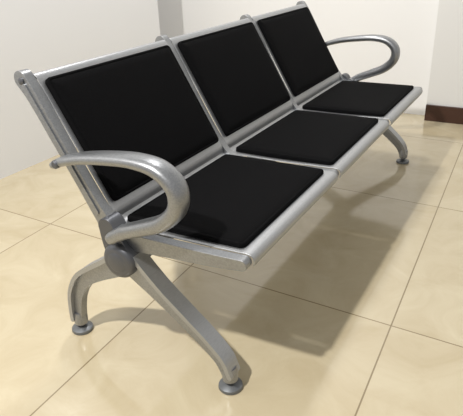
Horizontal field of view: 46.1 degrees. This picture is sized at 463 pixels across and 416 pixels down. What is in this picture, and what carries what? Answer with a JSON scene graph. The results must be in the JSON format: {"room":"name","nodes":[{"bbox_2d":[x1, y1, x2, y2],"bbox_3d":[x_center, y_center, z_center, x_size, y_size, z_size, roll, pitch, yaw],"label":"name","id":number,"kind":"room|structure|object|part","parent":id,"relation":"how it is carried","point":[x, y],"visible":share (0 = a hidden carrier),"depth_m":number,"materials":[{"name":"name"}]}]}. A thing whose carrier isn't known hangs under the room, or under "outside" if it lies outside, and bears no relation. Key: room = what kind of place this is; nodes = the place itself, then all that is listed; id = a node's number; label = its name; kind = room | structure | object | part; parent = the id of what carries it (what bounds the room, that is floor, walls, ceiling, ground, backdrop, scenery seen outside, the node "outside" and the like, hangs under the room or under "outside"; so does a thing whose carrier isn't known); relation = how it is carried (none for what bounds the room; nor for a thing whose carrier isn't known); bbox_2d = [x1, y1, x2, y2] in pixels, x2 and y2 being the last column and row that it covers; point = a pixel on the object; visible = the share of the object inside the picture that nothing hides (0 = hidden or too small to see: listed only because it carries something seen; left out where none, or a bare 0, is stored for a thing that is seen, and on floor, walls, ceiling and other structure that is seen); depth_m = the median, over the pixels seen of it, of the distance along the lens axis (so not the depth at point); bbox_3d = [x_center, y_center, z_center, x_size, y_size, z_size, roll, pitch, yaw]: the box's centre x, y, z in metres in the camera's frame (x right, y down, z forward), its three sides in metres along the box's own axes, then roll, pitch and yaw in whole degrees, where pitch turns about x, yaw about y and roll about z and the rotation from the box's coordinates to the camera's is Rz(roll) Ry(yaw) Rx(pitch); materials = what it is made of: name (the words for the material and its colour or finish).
{"room":"waiting room","nodes":[
{"label":"waiting room","id":0,"kind":"room"},
{"bbox_2d":[22,84,98,214],"bbox_3d":[-0.419,-0.150,1.375,0.192,0.320,0.036,12,29,27],"label":"rib","id":1,"kind":"object","parent":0,"point":[24,87],"depth_m":1.36,"materials":[{"name":"silver metal"}]},
{"bbox_2d":[0,0,159,178],"bbox_3d":[-1.840,-1.018,1.293,0.120,2.900,5.150,12,29,27],"label":"wall","id":2,"kind":"structure","parent":0,"point":[36,36],"depth_m":2.89,"materials":[{"name":"white paint"}]},
{"bbox_2d":[0,92,462,415],"bbox_3d":[0.126,0.573,1.174,7.000,0.001,5.660,12,29,27],"label":"floor","id":3,"kind":"structure","parent":0,"point":[357,309],"depth_m":1.71,"materials":[{"name":"beige tile"}]},
{"bbox_2d":[72,320,93,334],"bbox_3d":[-0.451,0.353,1.642,0.064,0.030,0.064,12,29,27],"label":"foot","id":4,"kind":"object","parent":3,"relation":"on","point":[87,328],"visible":0.69,"depth_m":1.63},
{"bbox_2d":[74,313,87,325],"bbox_3d":[-0.452,0.327,1.629,0.042,0.045,0.042,12,29,27],"label":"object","id":5,"kind":"object","parent":4,"relation":"on","point":[79,321],"visible":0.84,"depth_m":1.61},
{"bbox_2d":[68,256,104,321],"bbox_3d":[-0.378,0.214,1.525,0.216,0.298,0.048,12,29,27],"label":"flange","id":6,"kind":"object","parent":5,"relation":"attached to","point":[100,261],"visible":0.56,"depth_m":1.54,"materials":[{"name":"silver metal"}]},
{"bbox_2d":[74,263,118,317],"bbox_3d":[-0.355,0.221,1.514,0.268,0.316,0.024,12,29,27],"label":"leg","id":7,"kind":"object","parent":5,"relation":"on","point":[102,272],"visible":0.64,"depth_m":1.53,"materials":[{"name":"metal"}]},
{"bbox_2d":[218,377,242,394],"bbox_3d":[-0.003,0.450,1.405,0.064,0.030,0.064,12,29,27],"label":"front foot","id":8,"kind":"object","parent":3,"relation":"on","point":[228,389],"visible":0.61,"depth_m":1.39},
{"bbox_2d":[222,366,237,383],"bbox_3d":[-0.004,0.423,1.393,0.042,0.045,0.042,12,29,27],"label":"front leg ankle","id":9,"kind":"object","parent":8,"relation":"on","point":[234,371],"visible":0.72,"depth_m":1.38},
{"bbox_2d":[130,269,222,373],"bbox_3d":[-0.147,0.261,1.401,0.354,0.330,0.024,12,29,27],"label":"front leg","id":10,"kind":"object","parent":9,"relation":"on","point":[137,276],"visible":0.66,"depth_m":1.39,"materials":[{"name":"metal"}]},
{"bbox_2d":[133,253,239,380],"bbox_3d":[-0.121,0.263,1.386,0.294,0.305,0.048,12,29,27],"label":"flange","id":11,"kind":"object","parent":9,"relation":"attached to","point":[144,263],"visible":0.88,"depth_m":1.37,"materials":[{"name":"silver metal"}]},
{"bbox_2d":[149,156,275,255],"bbox_3d":[0.160,-0.219,2.089,0.070,0.048,1.755,12,29,27],"label":"beam","id":12,"kind":"structure","parent":9,"relation":"on","point":[247,156],"depth_m":1.53,"materials":[{"name":"grey metal"}]},
{"bbox_2d":[98,211,128,248],"bbox_3d":[-0.285,0.086,1.401,0.095,0.140,0.048,12,29,27],"label":"hub neck","id":13,"kind":"object","parent":12,"relation":"attached to","point":[112,221],"visible":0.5,"depth_m":1.38,"materials":[{"name":"grey metal"}]},
{"bbox_2d":[104,243,139,277],"bbox_3d":[-0.277,0.127,1.406,0.096,0.096,0.069,12,29,27],"label":"hub","id":14,"kind":"object","parent":12,"relation":"attached to","point":[127,253],"depth_m":1.37,"materials":[{"name":"grey metal"}]},
{"bbox_3d":[-0.291,0.139,1.383,0.056,0.056,0.010,12,29,27],"label":"hub cap","id":15,"kind":"part","parent":14,"relation":"part of","materials":[{"name":"grey metal"}]},
{"bbox_2d":[14,69,251,271],"bbox_3d":[-0.246,-0.090,1.294,0.643,0.431,0.028,12,29,27],"label":"frame","id":16,"kind":"object","parent":12,"relation":"on","point":[156,245],"visible":0.83,"depth_m":1.34,"materials":[{"name":"metal"}]},
{"bbox_2d":[18,78,23,84],"bbox_3d":[-0.508,-0.317,1.348,0.018,0.018,0.040,12,29,27],"label":"bolt","id":17,"kind":"object","parent":16,"relation":"attached to","point":[20,80],"visible":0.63,"depth_m":1.33,"materials":[{"name":"grey metal"}]},
{"bbox_2d":[49,150,189,244],"bbox_3d":[-0.270,-0.018,1.292,0.399,0.252,0.060,12,29,27],"label":"armrest","id":18,"kind":"object","parent":16,"relation":"attached to","point":[175,186],"visible":0.96,"depth_m":1.20,"materials":[{"name":"metal"}]},
{"bbox_2d":[51,159,59,168],"bbox_3d":[-0.418,-0.113,1.335,0.022,0.022,0.050,12,29,27],"label":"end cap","id":19,"kind":"object","parent":18,"relation":"attached to","point":[53,163],"visible":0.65,"depth_m":1.31,"materials":[{"name":"grey metal"}]},
{"bbox_2d":[33,40,222,214],"bbox_3d":[-0.265,-0.261,1.593,0.220,0.357,0.549,12,29,27],"label":"panel","id":20,"kind":"object","parent":16,"relation":"attached to","point":[151,188],"visible":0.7,"depth_m":1.48,"materials":[{"name":"silver metal"}]},
{"bbox_2d":[45,45,218,200],"bbox_3d":[-0.254,-0.271,1.581,0.188,0.308,0.523,12,29,27],"label":"cushion","id":21,"kind":"object","parent":20,"relation":"in","point":[145,102],"visible":0.99,"depth_m":1.54,"materials":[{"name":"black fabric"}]},
{"bbox_2d":[122,152,337,266],"bbox_3d":[0.009,-0.036,1.532,0.414,0.054,0.549,12,29,27],"label":"seat","id":22,"kind":"object","parent":16,"relation":"attached to","point":[286,220],"visible":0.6,"depth_m":1.39,"materials":[{"name":"silver metal"}]},
{"bbox_2d":[127,154,323,247],"bbox_3d":[0.004,-0.044,1.532,0.350,0.019,0.517,12,29,27],"label":"seat cushion","id":23,"kind":"object","parent":22,"relation":"on","point":[234,199],"depth_m":1.48,"materials":[{"name":"black leather"}]},
{"bbox_2d":[155,35,338,175],"bbox_3d":[0.041,-0.317,1.743,0.643,0.431,0.028,12,29,27],"label":"bracket","id":24,"kind":"object","parent":12,"relation":"on","point":[226,149],"visible":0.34,"depth_m":1.81,"materials":[{"name":"metal"}]},
{"bbox_2d":[230,109,388,177],"bbox_3d":[0.295,-0.264,1.980,0.414,0.054,0.549,12,29,27],"label":"seat","id":25,"kind":"object","parent":24,"relation":"attached to","point":[358,149],"visible":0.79,"depth_m":1.84,"materials":[{"name":"silver metal"}]},
{"bbox_2d":[169,18,292,147],"bbox_3d":[0.021,-0.489,2.041,0.220,0.357,0.549,12,29,27],"label":"panel","id":26,"kind":"object","parent":25,"relation":"on","point":[241,134],"visible":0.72,"depth_m":1.95,"materials":[{"name":"silver metal"}]},
{"bbox_2d":[177,22,289,135],"bbox_3d":[0.032,-0.498,2.029,0.188,0.308,0.523,12,29,27],"label":"cushion","id":27,"kind":"object","parent":26,"relation":"in","point":[233,69],"visible":1,"depth_m":1.98,"materials":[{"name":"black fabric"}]},
{"bbox_2d":[236,110,377,164],"bbox_3d":[0.290,-0.271,1.980,0.350,0.019,0.517,12,29,27],"label":"seat cushion","id":28,"kind":"object","parent":25,"relation":"on","point":[303,136],"depth_m":1.92,"materials":[{"name":"black leather"}]},
{"bbox_2d":[240,14,388,121],"bbox_3d":[0.327,-0.544,2.191,0.643,0.431,0.028,12,29,27],"label":"bracket","id":29,"kind":"object","parent":12,"relation":"on","point":[295,106],"visible":0.23,"depth_m":2.26,"materials":[{"name":"metal"}]},
{"bbox_2d":[299,80,422,125],"bbox_3d":[0.581,-0.491,2.429,0.414,0.054,0.549,12,29,27],"label":"seat","id":30,"kind":"object","parent":29,"relation":"attached to","point":[395,112],"visible":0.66,"depth_m":2.30,"materials":[{"name":"silver metal"}]},
{"bbox_2d":[251,4,339,105],"bbox_3d":[0.307,-0.716,2.489,0.220,0.357,0.549,12,29,27],"label":"panel","id":31,"kind":"object","parent":30,"relation":"on","point":[326,83],"visible":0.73,"depth_m":2.41,"materials":[{"name":"silver metal"}]},
{"bbox_2d":[257,7,337,96],"bbox_3d":[0.318,-0.725,2.477,0.188,0.308,0.523,12,29,27],"label":"cushion","id":32,"kind":"object","parent":31,"relation":"in","point":[294,38],"visible":1,"depth_m":2.43,"materials":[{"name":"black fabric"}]},
{"bbox_2d":[302,80,413,116],"bbox_3d":[0.576,-0.498,2.428,0.350,0.019,0.517,12,29,27],"label":"seat cushion","id":33,"kind":"object","parent":30,"relation":"on","point":[348,97],"depth_m":2.36,"materials":[{"name":"black leather"}]},
{"bbox_2d":[342,73,350,79],"bbox_3d":[0.594,-0.613,2.777,0.095,0.140,0.048,12,29,27],"label":"hub neck","id":34,"kind":"object","parent":12,"relation":"attached to","point":[346,76],"visible":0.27,"depth_m":2.75,"materials":[{"name":"grey metal"}]},
{"bbox_2d":[296,1,421,88],"bbox_3d":[0.613,-0.772,2.639,0.643,0.431,0.028,12,29,27],"label":"bracket","id":35,"kind":"object","parent":12,"relation":"on","point":[342,78],"visible":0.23,"depth_m":2.70,"materials":[{"name":"metal"}]},
{"bbox_2d":[326,34,399,80],"bbox_3d":[0.630,-0.733,2.702,0.399,0.252,0.060,12,29,27],"label":"armrest","id":36,"kind":"object","parent":35,"relation":"attached to","point":[391,43],"visible":0.83,"depth_m":2.63,"materials":[{"name":"metal"}]},
{"bbox_2d":[396,158,408,163],"bbox_3d":[0.876,-0.248,2.782,0.064,0.030,0.064,12,29,27],"label":"front foot","id":37,"kind":"object","parent":3,"relation":"on","point":[399,161],"visible":0.94,"depth_m":2.77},
{"bbox_2d":[399,150,407,158],"bbox_3d":[0.875,-0.275,2.769,0.042,0.045,0.042,12,29,27],"label":"front leg ankle","id":38,"kind":"object","parent":37,"relation":"on","point":[401,155],"visible":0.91,"depth_m":2.76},
{"bbox_2d":[383,130,401,154],"bbox_3d":[0.732,-0.437,2.778,0.354,0.330,0.024,12,29,27],"label":"front leg","id":39,"kind":"object","parent":38,"relation":"on","point":[386,133],"visible":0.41,"depth_m":2.76,"materials":[{"name":"metal"}]},
{"bbox_2d":[377,118,407,155],"bbox_3d":[0.757,-0.435,2.763,0.294,0.305,0.048,12,29,27],"label":"flange","id":40,"kind":"object","parent":38,"relation":"attached to","point":[396,136],"visible":0.4,"depth_m":2.74,"materials":[{"name":"silver metal"}]},
{"bbox_2d":[157,0,438,114],"bbox_3d":[1.505,-1.868,2.785,7.000,2.900,0.120,12,29,27],"label":"wall","id":41,"kind":"structure","parent":0,"point":[411,23],"depth_m":3.53,"materials":[{"name":"white paint"}]},
{"bbox_2d":[427,0,462,107],"bbox_3d":[1.798,-1.750,2.516,1.400,2.900,0.100,12,29,27],"label":"column","id":42,"kind":"structure","parent":0,"point":[445,88],"depth_m":3.22,"materials":[{"name":"white paint"}]},
{"bbox_2d":[424,104,462,123],"bbox_3d":[1.819,-0.467,3.079,1.400,0.100,0.015,12,29,27],"label":"baseboard","id":43,"kind":"structure","parent":42,"relation":"attached to","point":[446,114],"depth_m":3.34,"materials":[{"name":"brown wood"}]}
]}

